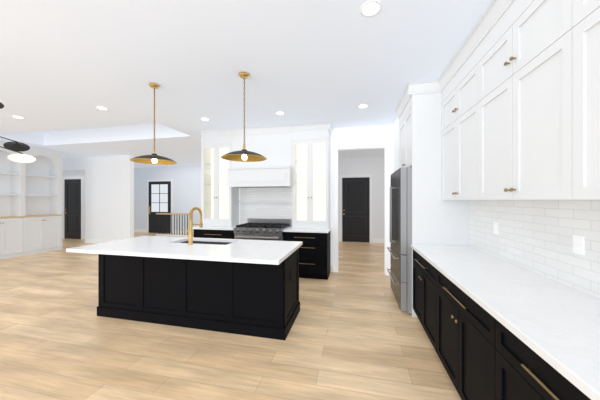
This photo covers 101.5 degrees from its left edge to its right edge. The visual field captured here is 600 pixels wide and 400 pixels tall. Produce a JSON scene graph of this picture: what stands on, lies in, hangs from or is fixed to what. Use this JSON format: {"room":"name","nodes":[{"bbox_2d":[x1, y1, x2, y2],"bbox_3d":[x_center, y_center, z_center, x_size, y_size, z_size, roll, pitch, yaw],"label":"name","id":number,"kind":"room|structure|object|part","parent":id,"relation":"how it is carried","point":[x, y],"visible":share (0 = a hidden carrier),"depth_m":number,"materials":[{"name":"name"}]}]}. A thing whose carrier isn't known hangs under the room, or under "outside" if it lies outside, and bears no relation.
{"room":"kitchen","nodes":[
{"label":"kitchen","id":0,"kind":"room"},
{"bbox_2d":[62,155,133,239],"bbox_3d":[-8.001,0.000,8.735,4.860,3.000,0.180,0,0,13],"label":"wall","id":1,"kind":"structure","parent":0,"point":[108,195],"depth_m":8.36,"materials":[{"name":"paint"}]},
{"bbox_2d":[64,179,80,238],"bbox_3d":[-8.735,0.346,9.417,0.782,2.284,0.042,0,0,13],"label":"door","id":2,"kind":"structure","parent":1,"relation":"in","point":[72,207],"depth_m":9.40,"materials":[{"name":"black paint"}]},
{"bbox_2d":[63,177,82,238],"bbox_3d":[-8.731,0.306,9.430,0.960,2.383,0.018,0,0,13],"label":"trim","id":3,"kind":"structure","parent":1,"relation":"attached to","point":[81,178],"depth_m":9.33,"materials":[{"name":"paint"}]},
{"bbox_2d":[85,239,114,243],"bbox_3d":[-6.561,1.429,8.330,1.908,0.138,0.018,0,0,13],"label":"baseboard","id":4,"kind":"structure","parent":1,"relation":"attached to","point":[95,241],"depth_m":8.43,"materials":[{"name":"paint"}]},
{"bbox_2d":[134,166,200,230],"bbox_3d":[-4.256,0.000,10.717,11.300,3.000,0.150,0,0,13],"label":"wall","id":5,"kind":"structure","parent":0,"point":[186,189],"depth_m":10.91,"materials":[{"name":"paint"}]},
{"bbox_2d":[134,229,146,232],"bbox_3d":[-8.285,1.429,11.535,2.580,0.138,0.016,0,0,13],"label":"baseboard","id":6,"kind":"structure","parent":5,"relation":"attached to","point":[135,230],"depth_m":11.32,"materials":[{"name":"paint"}]},
{"bbox_2d":[149,181,170,232],"bbox_3d":[-6.347,0.326,11.083,1.152,2.324,0.045,0,0,13],"label":"door leaf","id":7,"kind":"structure","parent":5,"relation":"in","point":[159,196],"depth_m":11.07,"materials":[{"name":"black paint"}]},
{"bbox_2d":[147,179,172,233],"bbox_3d":[-6.343,0.286,11.098,1.330,2.423,0.018,0,0,13],"label":"trim","id":8,"kind":"structure","parent":5,"relation":"attached to","point":[171,180],"depth_m":11.16,"materials":[{"name":"paint"}]},
{"bbox_2d":[173,230,193,233],"bbox_3d":[-2.235,1.429,10.177,7.020,0.138,0.016,0,0,13],"label":"baseboard","id":9,"kind":"structure","parent":5,"relation":"attached to","point":[176,232],"depth_m":10.86,"materials":[{"name":"paint"}]},
{"bbox_2d":[0,232,460,399],"bbox_3d":[-4.883,1.540,4.273,14.600,0.080,14.200,0,0,13],"label":"floor","id":10,"kind":"structure","parent":0,"point":[356,333],"depth_m":2.48,"materials":[{"name":"brown wood"}]},
{"bbox_2d":[0,142,61,259],"bbox_3d":[-7.889,0.020,5.358,0.451,2.960,4.400,0,0,13],"label":"built-in bookcase","id":11,"kind":"object","parent":10,"relation":"on","point":[32,191],"visible":0.9,"depth_m":6.87,"materials":[{"name":"white wood"}]},
{"bbox_2d":[156,213,192,235],"bbox_3d":[-5.264,0.990,10.252,1.737,1.020,0.114,0,0,13],"label":"stair railing","id":12,"kind":"object","parent":10,"relation":"on","point":[174,214],"visible":0.94,"depth_m":10.25,"materials":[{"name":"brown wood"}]},
{"bbox_2d":[97,247,299,339],"bbox_3d":[-1.315,1.055,3.252,2.534,0.890,0.734,0,0,13],"label":"kitchen island","id":13,"kind":"object","parent":10,"relation":"on","point":[243,287],"depth_m":2.87,"materials":[{"name":"wood"}]},
{"bbox_2d":[66,236,301,266],"bbox_3d":[-1.351,0.590,3.111,2.600,0.039,1.080,0,0,13],"label":"island countertop","id":14,"kind":"structure","parent":13,"relation":"on","point":[150,247],"depth_m":2.82,"materials":[{"name":"white stone"}]},
{"bbox_2d":[186,207,202,242],"bbox_3d":[-1.386,0.330,3.248,0.081,0.480,0.248,0,0,13],"label":"faucet","id":15,"kind":"object","parent":14,"relation":"on","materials":[{"name":"gold metal"}]},
{"bbox_2d":[182,239,221,242],"bbox_3d":[-1.309,0.714,3.389,0.864,0.233,0.404,0,0,13],"label":"sink","id":16,"kind":"object","parent":14,"relation":"in","point":[183,240],"depth_m":3.57,"materials":[{"name":"silver metal"}]},
{"bbox_2d":[234,218,290,240],"bbox_3d":[-0.763,0.955,5.049,1.000,1.090,0.735,0,0,13],"label":"range","id":17,"kind":"object","parent":10,"relation":"on","point":[260,229],"visible":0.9,"depth_m":4.80,"materials":[{"name":"silver metal"}]},
{"bbox_2d":[194,143,330,279],"bbox_3d":[-0.800,0.186,5.112,2.800,2.628,0.670,0,0,13],"label":"cabinet","id":18,"kind":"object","parent":10,"relation":"on","point":[314,255],"depth_m":4.63,"materials":[{"name":"black wood"}]},
{"bbox_2d":[192,226,330,232],"bbox_3d":[-0.797,0.590,5.122,2.840,0.039,0.647,0,0,13],"label":"countertop","id":19,"kind":"structure","parent":18,"relation":"on","point":[290,229],"depth_m":4.90,"materials":[{"name":"stone"}]},
{"bbox_2d":[200,123,332,228],"bbox_3d":[-0.746,-0.465,5.237,2.850,2.065,0.401,0,0,13],"label":"upper cabinets","id":20,"kind":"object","parent":19,"relation":"on","point":[310,135],"depth_m":5.23,"materials":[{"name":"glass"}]},
{"bbox_2d":[387,167,411,313],"bbox_3d":[1.770,0.535,3.583,0.856,1.930,0.922,0,0,13],"label":"fridge","id":21,"kind":"object","parent":10,"relation":"on","point":[400,269],"visible":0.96,"depth_m":3.21,"materials":[{"name":"silver metal"}]},
{"bbox_2d":[412,252,431,342],"bbox_3d":[1.658,1.054,2.590,0.652,0.890,1.009,0,0,13],"label":"base cabinet","id":22,"kind":"object","parent":10,"relation":"on","point":[421,270],"depth_m":2.70,"materials":[{"name":"black wood"}]},
{"bbox_2d":[432,268,483,399],"bbox_3d":[1.456,1.054,1.692,0.652,0.890,1.069,0,0,13],"label":"base cabinet","id":23,"kind":"object","parent":10,"relation":"on","point":[457,321],"depth_m":1.74,"materials":[{"name":"black wood"}]},
{"bbox_2d":[412,244,599,399],"bbox_3d":[1.242,0.589,0.795,0.677,0.039,4.694,0,0,13],"label":"countertop","id":24,"kind":"structure","parent":23,"relation":"on","point":[560,323],"depth_m":1.31,"materials":[{"name":"white stone"}]},
{"bbox_2d":[484,312,587,399],"bbox_3d":[1.248,1.054,0.765,0.652,0.890,1.069,0,0,13],"label":"base cabinet","id":25,"kind":"object","parent":10,"relation":"on","point":[512,371],"depth_m":1.15,"materials":[{"name":"black wood"}]},
{"bbox_2d":[0,0,492,167],"bbox_3d":[-4.883,-1.730,4.273,14.600,0.460,14.200,0,0,13],"label":"ceiling","id":26,"kind":"structure","parent":0,"point":[67,67],"depth_m":2.73,"materials":[{"name":"paint"}]},
{"bbox_2d":[0,102,35,162],"bbox_3d":[-4.717,-1.002,2.974,2.812,0.993,1.328,0,0,-9],"label":"chandelier","id":27,"kind":"object","parent":26,"relation":"hanging from","point":[16,146],"visible":1,"depth_m":3.33,"materials":[{"name":"black metal"}]},
{"bbox_2d":[95,106,108,109],"bbox_3d":[-3.228,-1.496,3.994,0.169,0.006,0.169,0,0,-26],"label":"recessed light","id":28,"kind":"object","parent":26,"relation":"in","point":[98,107],"depth_m":4.00,"materials":[{"name":"paint"}]},
{"bbox_2d":[130,83,176,164],"bbox_3d":[-1.897,-0.988,3.193,0.538,1.020,0.538,0,0,13],"label":"pendant light","id":29,"kind":"object","parent":26,"relation":"hanging from","point":[154,158],"visible":1,"depth_m":3.19,"materials":[{"name":"gold metal"}]},
{"bbox_2d":[221,72,266,161],"bbox_3d":[-0.665,-0.988,2.927,0.538,1.020,0.538,0,0,13],"label":"pendant light","id":30,"kind":"object","parent":26,"relation":"hanging from","point":[244,155],"visible":1,"depth_m":2.93,"materials":[{"name":"gold metal"}]},
{"bbox_3d":[-0.665,-0.512,2.927,0.058,0.069,0.060,0,0,13],"label":"bulb","id":31,"kind":"part","parent":30,"relation":"part of","materials":[{"name":"white glass"}]},
{"bbox_2d":[275,111,284,114],"bbox_3d":[-0.345,-1.496,4.224,0.169,0.006,0.169,0,0,-26],"label":"recessed light","id":32,"kind":"object","parent":26,"relation":"in","point":[278,112],"depth_m":4.23,"materials":[{"name":"paint"}]},
{"bbox_2d":[358,104,367,107],"bbox_3d":[1.005,-1.496,3.910,0.169,0.006,0.169,0,0,-26],"label":"recessed light","id":33,"kind":"object","parent":26,"relation":"in","point":[362,105],"depth_m":3.91,"materials":[{"name":"paint"}]},
{"bbox_2d":[360,0,381,16],"bbox_3d":[0.556,-1.496,1.919,0.169,0.006,0.169,0,0,4],"label":"recessed light","id":34,"kind":"object","parent":26,"relation":"in","point":[371,8],"depth_m":1.92,"materials":[{"name":"paint"}]},
{"bbox_2d":[239,124,392,274],"bbox_3d":[0.193,0.000,5.312,4.710,3.000,0.150,0,0,13],"label":"wall","id":35,"kind":"structure","parent":0,"point":[365,137],"depth_m":5.02,"materials":[{"name":"paint"}]},
{"bbox_2d":[227,125,291,187],"bbox_3d":[-0.793,-0.881,5.163,1.330,1.231,0.567,0,0,13],"label":"hood","id":36,"kind":"object","parent":35,"relation":"attached to","point":[272,145],"visible":0.83,"depth_m":5.00,"materials":[{"name":"white paint"}]},
{"bbox_2d":[239,188,291,225],"bbox_3d":[-0.746,0.140,5.376,1.286,0.859,0.130,0,0,13],"label":"backsplash","id":37,"kind":"structure","parent":35,"relation":"attached to","point":[270,203],"depth_m":5.43,"materials":[{"name":"tile"}]},
{"bbox_2d":[338,149,383,242],"bbox_3d":[1.836,0.000,6.967,2.230,3.000,3.800,0,0,13],"label":"wall","id":38,"kind":"structure","parent":0,"point":[362,162],"depth_m":8.58,"materials":[{"name":"paint"}]},
{"bbox_2d":[340,175,371,242],"bbox_3d":[1.982,0.306,8.716,1.120,2.383,0.018,0,0,13],"label":"trim","id":39,"kind":"structure","parent":38,"relation":"attached to","point":[341,177],"depth_m":8.72,"materials":[{"name":"paint"}]},
{"bbox_2d":[342,177,369,241],"bbox_3d":[1.979,0.346,8.703,0.942,2.284,0.042,0,0,13],"label":"hall door","id":40,"kind":"structure","parent":38,"relation":"in","point":[356,208],"depth_m":8.68,"materials":[{"name":"black paint"}]},
{"bbox_2d":[373,239,383,242],"bbox_3d":[2.914,1.429,8.508,0.720,0.138,0.016,0,0,13],"label":"baseboard","id":41,"kind":"structure","parent":38,"relation":"attached to","point":[374,240],"depth_m":8.54,"materials":[{"name":"paint"}]},
{"bbox_2d":[393,116,398,172],"bbox_3d":[2.077,0.000,4.416,0.639,3.000,0.770,0,0,13],"label":"wall","id":42,"kind":"structure","parent":0,"point":[396,145],"depth_m":4.48,"materials":[{"name":"paint"}]},
{"bbox_2d":[396,92,439,171],"bbox_3d":[1.855,-0.906,3.565,0.695,0.910,0.928,0,0,13],"label":"upper cabinet","id":43,"kind":"object","parent":42,"relation":"attached to","point":[419,115],"depth_m":3.14,"materials":[{"name":"white wood"}]},
{"bbox_2d":[440,52,471,199],"bbox_3d":[1.821,-0.681,2.552,0.317,1.360,1.012,0,0,13],"label":"upper cabinet","id":44,"kind":"object","parent":0,"relation":"attached to","point":[456,96],"depth_m":2.60,"materials":[{"name":"white wood"}]},
{"bbox_2d":[472,0,555,203],"bbox_3d":[1.620,-0.681,1.655,0.317,1.360,1.075,0,0,13],"label":"upper cabinet","id":45,"kind":"object","parent":0,"relation":"attached to","point":[499,136],"depth_m":1.66,"materials":[{"name":"white wood"}]},
{"bbox_2d":[556,0,599,203],"bbox_3d":[1.412,-0.681,0.728,0.317,1.360,1.075,0,0,13],"label":"upper cabinet","id":46,"kind":"object","parent":0,"relation":"attached to","point":[577,21],"depth_m":1.20,"materials":[{"name":"white wood"}]}
]}

